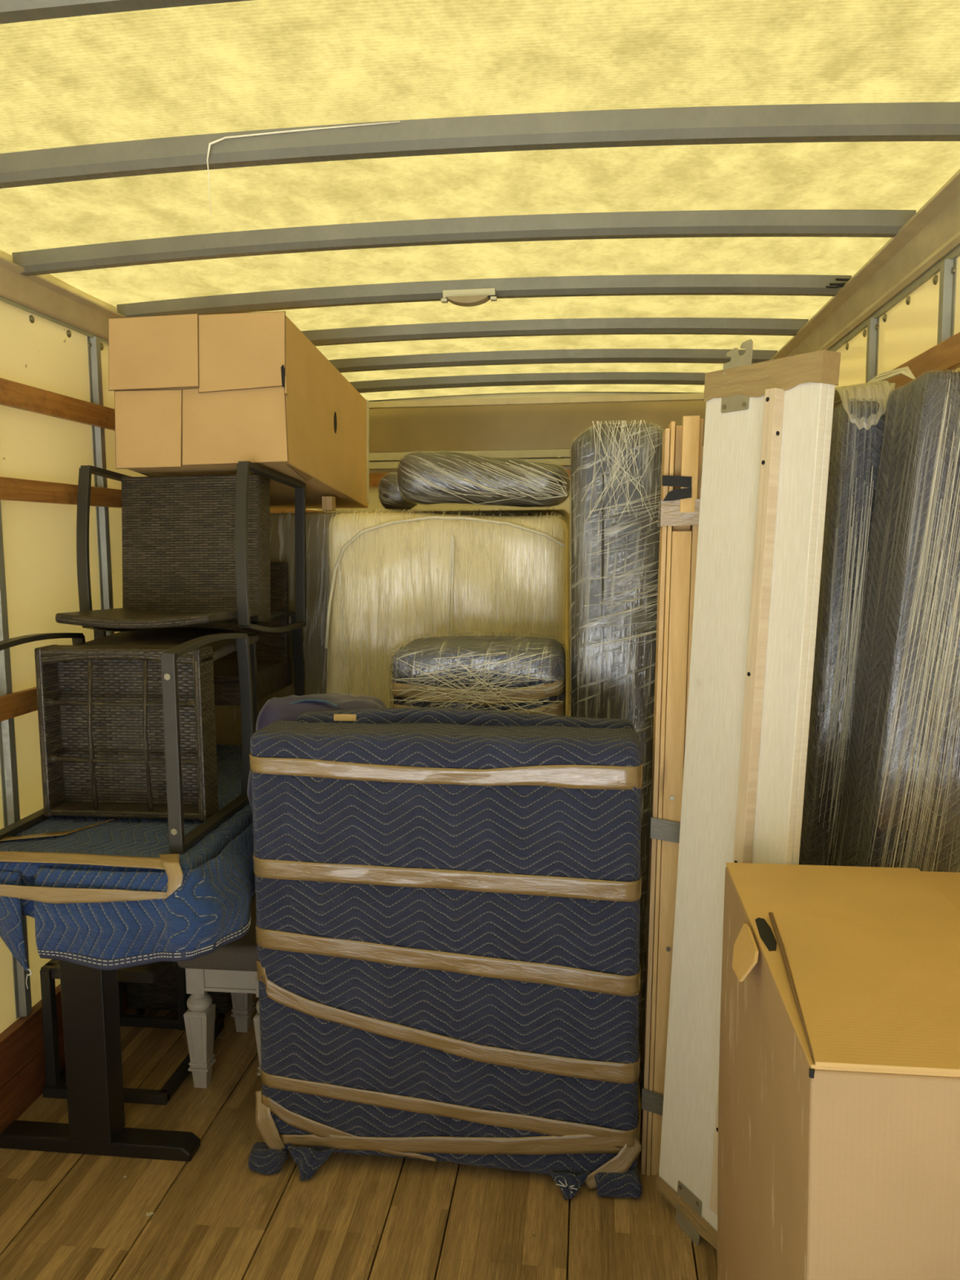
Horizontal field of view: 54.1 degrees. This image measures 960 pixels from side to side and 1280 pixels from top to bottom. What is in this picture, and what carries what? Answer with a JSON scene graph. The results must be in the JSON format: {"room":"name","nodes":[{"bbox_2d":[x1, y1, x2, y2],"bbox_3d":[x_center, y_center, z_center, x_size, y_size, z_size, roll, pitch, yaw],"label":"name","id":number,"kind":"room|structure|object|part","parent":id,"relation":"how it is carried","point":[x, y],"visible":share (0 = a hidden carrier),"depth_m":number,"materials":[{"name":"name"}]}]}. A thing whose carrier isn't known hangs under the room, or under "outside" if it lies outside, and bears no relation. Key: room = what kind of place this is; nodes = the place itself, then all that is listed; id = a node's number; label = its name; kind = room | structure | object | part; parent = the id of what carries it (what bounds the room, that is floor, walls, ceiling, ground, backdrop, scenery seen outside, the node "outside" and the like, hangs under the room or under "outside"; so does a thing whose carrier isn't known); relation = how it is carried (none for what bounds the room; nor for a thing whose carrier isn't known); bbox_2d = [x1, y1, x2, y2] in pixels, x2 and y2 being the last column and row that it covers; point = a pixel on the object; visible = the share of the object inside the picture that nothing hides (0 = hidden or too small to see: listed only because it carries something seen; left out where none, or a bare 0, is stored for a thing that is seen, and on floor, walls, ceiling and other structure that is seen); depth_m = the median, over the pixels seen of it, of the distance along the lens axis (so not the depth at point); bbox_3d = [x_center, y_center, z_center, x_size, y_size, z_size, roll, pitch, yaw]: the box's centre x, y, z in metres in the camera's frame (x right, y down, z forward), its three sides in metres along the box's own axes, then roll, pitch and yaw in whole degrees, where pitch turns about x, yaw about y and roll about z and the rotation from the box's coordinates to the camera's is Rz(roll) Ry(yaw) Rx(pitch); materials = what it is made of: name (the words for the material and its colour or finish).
{"room":"cargo space","nodes":[
{"label":"cargo space","id":0,"kind":"room"},
{"bbox_2d":[0,300,318,1033],"bbox_3d":[-1.413,0.166,2.639,0.020,2.500,6.750,0,6,7],"label":"wall","id":1,"kind":"structure","parent":0,"point":[40,539],"depth_m":2.92,"materials":[{"name":"beige paint"}]},
{"bbox_2d":[0,499,31,1019],"bbox_3d":[-1.381,0.079,2.732,0.022,2.114,0.069,0,6,7],"label":"trim","id":2,"kind":"structure","parent":1,"relation":"attached to","point":[8,763],"depth_m":2.75,"materials":[{"name":"wood"}]},
{"bbox_2d":[0,686,37,721],"bbox_3d":[-1.370,0.200,2.638,0.022,0.068,6.750,0,6,7],"label":"trim","id":3,"kind":"structure","parent":1,"relation":"attached to","point":[20,703],"depth_m":2.75,"materials":[{"name":"orange wood"}]},
{"bbox_2d":[0,377,115,431],"bbox_3d":[-1.378,-0.693,2.543,0.022,0.072,6.750,0,6,7],"label":"trim","id":4,"kind":"structure","parent":1,"relation":"attached to","point":[13,394],"depth_m":2.92,"materials":[{"name":"orange wood"}]},
{"bbox_2d":[0,249,126,344],"bbox_3d":[-1.384,-1.043,2.507,0.060,0.147,6.750,0,6,7],"label":"trim","id":5,"kind":"structure","parent":1,"relation":"attached to","point":[46,294],"depth_m":2.96,"materials":[{"name":"metal"}]},
{"bbox_2d":[0,982,128,1133],"bbox_3d":[-1.378,1.276,2.753,0.032,0.268,6.750,0,6,7],"label":"baseboard","id":6,"kind":"structure","parent":1,"relation":"attached to","point":[23,1076],"depth_m":2.80,"materials":[{"name":"brown wood"}]},
{"bbox_2d":[86,335,114,635],"bbox_3d":[-1.310,0.015,3.334,0.022,2.114,0.069,0,6,7],"label":"trim","id":7,"kind":"structure","parent":1,"relation":"attached to","point":[93,344],"depth_m":3.26,"materials":[{"name":"metal"}]},
{"bbox_2d":[0,0,253,24],"bbox_3d":[-0.252,-0.984,1.410,2.505,0.092,0.062,0,6,7],"label":"trim","id":8,"kind":"structure","parent":1,"relation":"attached to","point":[11,11],"depth_m":1.45,"materials":[{"name":"grey metal"}]},
{"bbox_2d":[0,476,324,513],"bbox_3d":[-1.375,-0.420,2.572,0.022,0.064,6.750,0,6,7],"label":"trim","id":9,"kind":"structure","parent":1,"relation":"attached to","point":[11,489],"depth_m":2.92,"materials":[{"name":"orange wood"}]},
{"bbox_2d":[12,209,915,276],"bbox_3d":[-0.110,-1.113,2.615,2.505,0.092,0.062,0,6,7],"label":"roof beam","id":10,"kind":"structure","parent":1,"relation":"attached to","point":[722,223],"depth_m":2.58,"materials":[{"name":"grey metal"}]},
{"bbox_2d":[440,288,497,306],"bbox_3d":[-0.037,-1.153,3.159,0.187,0.057,0.063,0,6,7],"label":"ceiling light","id":11,"kind":"object","parent":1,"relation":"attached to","point":[466,297],"visible":1,"depth_m":3.16,"materials":[{"name":"plastic"}]},
{"bbox_2d":[0,102,959,188],"bbox_3d":[-0.181,-1.048,2.013,2.505,0.092,0.062,0,6,7],"label":"roof beam","id":12,"kind":"structure","parent":1,"relation":"attached to","point":[921,121],"depth_m":1.96,"materials":[{"name":"grey metal"}]},
{"bbox_2d":[206,120,399,213],"bbox_3d":[-0.377,-1.006,2.005,0.424,0.166,0.009,0,6,7],"label":"strand","id":13,"kind":"object","parent":12,"relation":"hanging from","point":[330,127],"visible":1,"depth_m":2.00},
{"bbox_2d":[116,274,851,317],"bbox_3d":[-0.039,-1.177,3.217,2.505,0.092,0.062,0,6,7],"label":"roof beam","id":14,"kind":"structure","parent":1,"relation":"attached to","point":[653,284],"depth_m":3.18,"materials":[{"name":"grey metal"}]},
{"bbox_2d":[349,372,705,393],"bbox_3d":[0.173,-1.369,5.025,2.505,0.092,0.062,0,6,7],"label":"trim","id":15,"kind":"structure","parent":1,"relation":"attached to","point":[564,378],"depth_m":4.99,"materials":[{"name":"grey metal"}]},
{"bbox_2d":[328,348,777,373],"bbox_3d":[0.103,-1.305,4.422,2.505,0.092,0.062,0,6,7],"label":"trim","id":16,"kind":"structure","parent":1,"relation":"attached to","point":[597,355],"depth_m":4.37,"materials":[{"name":"grey metal"}]},
{"bbox_2d":[301,317,808,346],"bbox_3d":[0.032,-1.241,3.820,2.505,0.092,0.062,0,6,7],"label":"trim","id":17,"kind":"structure","parent":1,"relation":"attached to","point":[615,326],"depth_m":3.76,"materials":[{"name":"grey metal"}]},
{"bbox_2d":[0,993,717,1279],"bbox_3d":[-0.118,1.454,2.624,2.565,0.080,6.750,0,6,7],"label":"floor","id":18,"kind":"structure","parent":0,"point":[64,1215],"depth_m":2.37,"materials":[{"name":"brown wood"}]},
{"bbox_2d":[0,960,200,1161],"bbox_3d":[-0.972,0.936,3.110,0.648,0.862,1.340,0,6,7],"label":"desk","id":19,"kind":"object","parent":18,"relation":"on","point":[90,1001],"visible":0.27,"depth_m":2.58,"materials":[{"name":"black wood"}]},
{"bbox_2d":[0,744,255,988],"bbox_3d":[-0.926,0.646,3.045,0.779,0.353,1.434,0,6,7],"label":"blanket","id":20,"kind":"object","parent":19,"relation":"on","point":[102,893],"visible":0.8,"depth_m":2.37,"materials":[{"name":"blue fabric"}]},
{"bbox_2d":[0,627,258,853],"bbox_3d":[-1.005,0.244,2.772,0.566,0.535,0.724,0,6,7],"label":"wicker chair","id":21,"kind":"object","parent":20,"relation":"on","point":[126,720],"visible":0.97,"depth_m":2.72,"materials":[{"name":"brown wicker"}]},
{"bbox_3d":[-1.277,0.510,2.735,0.036,0.018,0.505,0,6,7],"label":"leg","id":22,"kind":"part","parent":21,"relation":"part of","materials":[{"name":"grey metal"}]},
{"bbox_3d":[-1.282,0.004,2.682,0.036,0.034,0.506,0,6,7],"label":"leg","id":23,"kind":"part","parent":21,"relation":"part of","materials":[{"name":"grey metal"}]},
{"bbox_3d":[-1.245,0.262,2.735,0.022,0.492,0.098,0,6,7],"label":"seat","id":24,"kind":"part","parent":21,"relation":"part of","materials":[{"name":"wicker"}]},
{"bbox_3d":[-1.249,0.234,2.968,0.036,0.501,0.036,0,6,7],"label":"armrest","id":25,"kind":"part","parent":21,"relation":"part of","materials":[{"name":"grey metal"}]},
{"bbox_3d":[-1.012,0.262,2.711,0.486,0.486,0.100,0,6,7],"label":"seat","id":26,"kind":"part","parent":21,"relation":"part of","materials":[{"name":"wicker"}]},
{"bbox_3d":[-0.993,0.015,2.872,0.490,0.065,0.475,0,6,7],"label":"backrest","id":27,"kind":"part","parent":21,"relation":"part of","materials":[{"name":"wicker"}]},
{"bbox_2d":[55,461,306,632],"bbox_3d":[-0.968,-0.291,3.113,0.568,0.560,0.758,0,6,9],"label":"wicker chair","id":28,"kind":"object","parent":21,"relation":"on","point":[196,548],"visible":0.98,"depth_m":3.12,"materials":[{"name":"brown wicker"}]},
{"bbox_3d":[-1.257,-0.297,2.990,0.036,0.501,0.036,0,2,9],"label":"armrest","id":29,"kind":"part","parent":28,"relation":"part of","materials":[{"name":"grey metal"}]},
{"bbox_3d":[-1.215,-0.553,3.243,0.036,0.018,0.505,0,2,9],"label":"leg","id":30,"kind":"part","parent":28,"relation":"part of","materials":[{"name":"grey metal"}]},
{"bbox_3d":[-1.215,-0.045,3.257,0.036,0.034,0.506,0,2,9],"label":"leg","id":31,"kind":"part","parent":28,"relation":"part of","materials":[{"name":"metal"}]},
{"bbox_3d":[-0.988,-0.071,2.996,0.490,0.065,0.475,0,2,9],"label":"backrest","id":32,"kind":"part","parent":28,"relation":"part of","materials":[{"name":"wicker"}]},
{"bbox_3d":[-0.958,-0.304,3.175,0.486,0.486,0.100,0,2,9],"label":"seat","id":33,"kind":"part","parent":28,"relation":"part of","materials":[{"name":"wicker"}]},
{"bbox_2d":[108,311,368,509],"bbox_3d":[-0.836,-0.813,3.598,0.594,0.580,1.230,0,6,7],"label":"cardboard box","id":34,"kind":"object","parent":28,"relation":"on","point":[195,394],"visible":0.87,"depth_m":3.02,"materials":[{"name":"cardboard"}]},
{"bbox_3d":[-0.734,-0.294,2.906,0.036,0.501,0.036,0,2,9],"label":"armrest","id":35,"kind":"part","parent":28,"relation":"part of","materials":[{"name":"grey metal"}]},
{"bbox_3d":[-0.727,-0.304,3.141,0.022,0.492,0.098,0,2,9],"label":"seat","id":36,"kind":"part","parent":28,"relation":"part of","materials":[{"name":"wicker"}]},
{"bbox_3d":[-0.691,-0.551,3.158,0.036,0.018,0.505,0,2,9],"label":"leg","id":37,"kind":"part","parent":28,"relation":"part of","materials":[{"name":"grey metal"}]},
{"bbox_3d":[-0.692,-0.042,3.172,0.036,0.034,0.506,0,2,9],"label":"leg","id":38,"kind":"part","parent":28,"relation":"part of","materials":[{"name":"grey metal"}]},
{"bbox_3d":[-0.780,0.264,2.680,0.022,0.492,0.098,0,6,7],"label":"seat","id":39,"kind":"part","parent":21,"relation":"part of","materials":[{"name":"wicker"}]},
{"bbox_3d":[-0.755,0.006,2.620,0.036,0.034,0.506,0,6,7],"label":"leg","id":40,"kind":"part","parent":21,"relation":"part of","materials":[{"name":"grey metal"}]},
{"bbox_3d":[-0.751,0.512,2.674,0.036,0.018,0.505,0,6,7],"label":"leg","id":41,"kind":"part","parent":21,"relation":"part of","materials":[{"name":"grey metal"}]},
{"bbox_3d":[-0.723,0.236,2.907,0.036,0.501,0.036,0,6,7],"label":"armrest","id":42,"kind":"part","parent":21,"relation":"part of","materials":[{"name":"grey metal"}]},
{"bbox_2d":[93,561,304,733],"bbox_3d":[-1.001,0.083,3.446,0.566,0.724,0.535,0,6,7],"label":"wicker chair","id":43,"kind":"object","parent":20,"relation":"on","point":[270,662],"visible":0.34,"depth_m":3.59,"materials":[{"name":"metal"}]},
{"bbox_3d":[-1.294,0.204,3.232,0.036,0.505,0.018,0,6,7],"label":"leg","id":44,"kind":"part","parent":43,"relation":"part of","materials":[{"name":"metal"}]},
{"bbox_3d":[-0.977,-0.064,3.647,0.490,0.475,0.065,0,6,7],"label":"backrest","id":45,"kind":"part","parent":43,"relation":"part of","materials":[{"name":"wicker"}]},
{"bbox_3d":[-0.767,0.206,3.170,0.036,0.505,0.018,0,6,7],"label":"leg","id":46,"kind":"part","parent":43,"relation":"part of","materials":[{"name":"grey metal"}]},
{"bbox_3d":[-1.002,0.147,3.441,0.486,0.100,0.486,0,6,7],"label":"seat","id":47,"kind":"part","parent":43,"relation":"part of","materials":[{"name":"wicker"}]},
{"bbox_3d":[-0.740,-0.082,3.389,0.036,0.036,0.501,0,6,7],"label":"armrest","id":48,"kind":"part","parent":43,"relation":"part of","materials":[{"name":"brown wicker"}]},
{"bbox_3d":[-0.770,0.150,3.413,0.022,0.098,0.492,0,6,7],"label":"seat","id":49,"kind":"part","parent":43,"relation":"part of","materials":[{"name":"wicker"}]},
{"bbox_3d":[-0.708,0.152,3.673,0.036,0.506,0.034,0,6,7],"label":"leg","id":50,"kind":"part","parent":43,"relation":"part of","materials":[{"name":"grey metal"}]},
{"bbox_2d":[40,959,224,1105],"bbox_3d":[-1.115,1.175,3.057,0.393,0.402,0.462,0,6,7],"label":"frame","id":51,"kind":"object","parent":18,"relation":"on","point":[55,1086],"visible":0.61,"depth_m":2.87,"materials":[{"name":"black metal"}]},
{"bbox_2d":[146,1211,154,1215],"bbox_3d":[-0.831,1.445,2.370,0.019,0.003,0.010,-2,6,-10],"label":"paper scrap","id":52,"kind":"object","parent":18,"relation":"on","point":[151,1212],"visible":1,"depth_m":2.37,"materials":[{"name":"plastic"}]},
{"bbox_2d":[125,961,232,1018],"bbox_3d":[-1.065,1.037,3.410,0.378,0.600,0.210,0,6,7],"label":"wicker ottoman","id":53,"kind":"object","parent":18,"relation":"on","point":[162,994],"visible":0.21,"depth_m":3.33,"materials":[{"name":"black wicker"}]},
{"bbox_2d":[177,894,261,1088],"bbox_3d":[-0.737,1.133,3.073,0.320,0.475,0.460,0,6,7],"label":"table","id":54,"kind":"object","parent":18,"relation":"on","point":[232,968],"visible":0.43,"depth_m":2.88,"materials":[{"name":"white paint"}]},
{"bbox_3d":[-0.868,1.037,2.901,0.058,0.088,0.058,0,6,7],"label":"leg","id":55,"kind":"part","parent":54,"relation":"part of","materials":[{"name":"white paint"}]},
{"bbox_2d":[177,894,257,971],"bbox_3d":[-0.738,0.936,3.052,0.320,0.080,0.460,0,6,7],"label":"seat cushion","id":56,"kind":"object","parent":54,"relation":"on","point":[240,954],"depth_m":2.83,"materials":[{"name":"blue fabric"}]},
{"bbox_3d":[-0.649,1.038,2.875,0.058,0.088,0.058,0,6,7],"label":"leg","id":57,"kind":"part","parent":54,"relation":"part of","materials":[{"name":"white paint"}]},
{"bbox_2d":[247,693,386,808],"bbox_3d":[-0.467,0.774,2.780,0.421,1.245,0.178,0,6,7],"label":"blanket","id":58,"kind":"object","parent":18,"relation":"on","point":[289,708],"visible":0.13,"depth_m":2.66,"materials":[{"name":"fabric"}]},
{"bbox_2d":[214,508,571,745],"bbox_3d":[-0.426,0.393,3.793,1.566,1.811,0.802,0,6,7],"label":"sofa","id":59,"kind":"object","parent":18,"relation":"on","point":[376,581],"visible":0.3,"depth_m":3.34,"materials":[{"name":"beige plastic"}]},
{"bbox_2d":[321,496,335,511],"bbox_3d":[-0.596,-0.537,3.708,0.040,0.055,0.060,0,6,7],"label":"wood block","id":60,"kind":"object","parent":59,"relation":"on","point":[328,503],"visible":1,"depth_m":3.68,"materials":[{"name":"brown wood"}]},
{"bbox_2d":[377,472,417,511],"bbox_3d":[-0.325,-0.597,3.802,0.143,0.156,0.248,0,6,7],"label":"wrapped bundle","id":61,"kind":"object","parent":59,"relation":"on","point":[391,497],"visible":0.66,"depth_m":3.69,"materials":[{"name":"grey plastic"}]},
{"bbox_2d":[326,512,567,715],"bbox_3d":[-0.150,0.426,3.532,0.947,1.795,0.300,0,6,7],"label":"cushion","id":62,"kind":"object","parent":59,"relation":"on","point":[388,575],"depth_m":3.32,"materials":[{"name":"beige fabric"}]},
{"bbox_2d":[397,450,571,507],"bbox_3d":[0.027,-0.582,3.419,0.634,0.208,0.373,0,6,7],"label":"cushion","id":63,"kind":"object","parent":59,"relation":"on","point":[423,477],"visible":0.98,"depth_m":3.26,"materials":[{"name":"grey plastic"}]},
{"bbox_2d":[248,706,643,1199],"bbox_3d":[-0.096,0.806,2.508,1.048,1.227,0.281,0,6,7],"label":"dresser","id":64,"kind":"object","parent":18,"relation":"on","point":[447,900],"visible":1,"depth_m":2.43,"materials":[{"name":"blue fabric"}]},
{"bbox_2d":[248,1142,288,1174],"bbox_3d":[-0.572,1.396,2.543,0.096,0.055,0.083,0,6,7],"label":"blanket","id":65,"kind":"object","parent":64,"relation":"on","point":[265,1158],"depth_m":2.51,"materials":[{"name":"blue fabric"}]},
{"bbox_2d":[287,1142,336,1180],"bbox_3d":[-0.452,1.387,2.502,0.134,0.074,0.060,0,6,7],"label":"blanket","id":66,"kind":"object","parent":64,"relation":"on","point":[308,1157],"depth_m":2.50,"materials":[{"name":"blue fabric"}]},
{"bbox_2d":[548,1169,591,1199],"bbox_3d":[0.232,1.402,2.423,0.112,0.051,0.059,0,6,7],"label":"blanket","id":67,"kind":"object","parent":64,"relation":"on","point":[569,1181],"depth_m":2.42,"materials":[{"name":"blue fabric"}]},
{"bbox_2d":[595,1166,642,1198],"bbox_3d":[0.356,1.397,2.436,0.125,0.059,0.086,0,6,7],"label":"blanket","id":68,"kind":"object","parent":64,"relation":"on","point":[610,1181],"depth_m":2.40,"materials":[{"name":"blue fabric"}]},
{"bbox_2d":[568,419,664,1077],"bbox_3d":[0.435,0.346,3.046,0.283,2.030,0.477,0,6,7],"label":"roll","id":69,"kind":"object","parent":18,"relation":"on","point":[616,469],"visible":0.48,"depth_m":2.77,"materials":[{"name":"plastic"}]},
{"bbox_2d":[639,415,703,1175],"bbox_3d":[0.499,0.429,2.458,0.146,1.982,0.144,0,6,7],"label":"wooden board","id":70,"kind":"object","parent":18,"relation":"on","point":[678,511],"visible":0.69,"depth_m":2.41,"materials":[{"name":"brown wood"}]},
{"bbox_2d":[655,338,840,1250],"bbox_3d":[0.576,0.417,2.134,0.144,2.146,0.398,-4,7,-28],"label":"panel","id":71,"kind":"object","parent":18,"relation":"on","point":[768,424],"visible":0.79,"depth_m":2.09,"materials":[{"name":"white laminate"}]},
{"bbox_2d":[717,862,959,1279],"bbox_3d":[0.719,1.004,1.631,0.557,1.010,0.783,0,6,7],"label":"cardboard box","id":72,"kind":"object","parent":18,"relation":"on","point":[838,1148],"visible":1,"depth_m":1.40,"materials":[{"name":"brown cardboard"}]},
{"bbox_2d":[798,366,915,866],"bbox_3d":[0.972,0.341,2.665,0.329,2.106,0.701,0,6,7],"label":"roll","id":73,"kind":"object","parent":18,"relation":"on","point":[859,415],"visible":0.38,"depth_m":2.34,"materials":[{"name":"grey plastic"}]},
{"bbox_2d":[798,400,886,866],"bbox_3d":[0.976,0.383,2.694,0.321,2.016,0.641,0,6,7],"label":"blanket","id":74,"kind":"object","parent":73,"relation":"on","point":[858,427],"depth_m":2.34,"materials":[{"name":"plastic"}]},
{"bbox_2d":[835,369,959,872],"bbox_3d":[0.945,0.427,2.207,0.277,2.031,0.299,0,6,7],"label":"mattress","id":75,"kind":"object","parent":18,"relation":"on","point":[900,805],"visible":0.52,"depth_m":2.05,"materials":[{"name":"grey plastic"}]},
{"bbox_2d":[388,631,568,715],"bbox_3d":[0.006,0.674,3.006,0.546,1.388,0.361,0,6,7],"label":"wrapped bundle","id":76,"kind":"object","parent":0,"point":[508,673],"visible":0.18,"depth_m":2.80,"materials":[{"name":"beige"}]},
{"bbox_2d":[0,0,959,401],"bbox_3d":[-0.141,-1.114,2.353,2.565,0.045,6.750,0,6,7],"label":"ceiling","id":77,"kind":"structure","parent":0,"point":[255,64],"depth_m":2.04,"materials":[{"name":"beige"}]},
{"bbox_2d":[318,392,702,716],"bbox_3d":[0.264,-0.235,5.832,2.605,2.600,0.030,0,6,7],"label":"wall","id":78,"kind":"structure","parent":0,"point":[375,503],"depth_m":5.76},
{"bbox_2d":[368,469,571,486],"bbox_3d":[0.253,-0.987,5.717,2.565,0.080,0.040,0,6,7],"label":"trim","id":79,"kind":"structure","parent":78,"relation":"attached to","point":[375,479],"depth_m":5.80,"materials":[{"name":"orange wood"}]},
{"bbox_2d":[368,392,703,408],"bbox_3d":[0.249,-1.435,5.665,2.565,0.038,0.050,0,6,7],"label":"trim","id":80,"kind":"structure","parent":78,"relation":"attached to","point":[673,397],"depth_m":5.63,"materials":[{"name":"metal"}]},
{"bbox_2d":[368,446,703,469],"bbox_3d":[0.251,-1.099,5.697,2.565,0.097,0.058,0,6,7],"label":"trim","id":81,"kind":"structure","parent":78,"relation":"attached to","point":[555,453],"depth_m":5.69,"materials":[{"name":"beige wood"}]},
{"bbox_2d":[368,400,706,453],"bbox_3d":[0.251,-1.284,5.689,2.565,0.267,0.035,0,6,7],"label":"trim","id":82,"kind":"structure","parent":78,"relation":"attached to","point":[527,426],"depth_m":5.68,"materials":[{"name":"beige painted metal"}]},
{"bbox_2d":[835,256,959,387],"bbox_3d":[1.154,0.176,2.338,0.020,2.500,6.750,0,6,7],"label":"wall","id":83,"kind":"structure","parent":0,"point":[908,331],"depth_m":2.62,"materials":[{"name":"beige paint"}]},
{"bbox_2d":[29,275,937,350],"bbox_3d":[-0.085,-0.967,2.831,2.565,0.064,5.198,0,6,7],"label":"trim","id":84,"kind":"structure","parent":83,"relation":"attached to","point":[935,280],"depth_m":2.87,"materials":[{"name":"metal"}]},
{"bbox_2d":[826,278,850,288],"bbox_3d":[1.147,-1.134,2.987,0.089,0.028,0.031,1,6,13],"label":"wire","id":85,"kind":"object","parent":83,"relation":"attached to","point":[838,285],"visible":0.74,"depth_m":2.99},
{"bbox_2d":[768,168,959,360],"bbox_3d":[1.099,-1.016,2.218,0.070,0.181,6.750,0,6,7],"label":"trim","id":86,"kind":"structure","parent":83,"relation":"attached to","point":[933,232],"depth_m":2.64,"materials":[{"name":"metal"}]},
{"bbox_2d":[865,317,879,383],"bbox_3d":[1.210,0.050,2.986,0.022,2.074,0.069,0,6,7],"label":"trim","id":87,"kind":"structure","parent":83,"relation":"attached to","point":[873,328],"depth_m":2.87,"materials":[{"name":"metal"}]},
{"bbox_2d":[877,332,959,390],"bbox_3d":[1.104,-0.672,2.254,0.022,0.072,6.750,0,6,7],"label":"trim","id":88,"kind":"structure","parent":83,"relation":"attached to","point":[944,356],"depth_m":2.27,"materials":[{"name":"orange wood"}]},
{"bbox_2d":[937,257,956,372],"bbox_3d":[1.139,0.114,2.384,0.022,2.074,0.069,0,6,7],"label":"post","id":89,"kind":"structure","parent":83,"relation":"attached to","point":[948,274],"depth_m":2.27,"materials":[{"name":"metal"}]}
]}

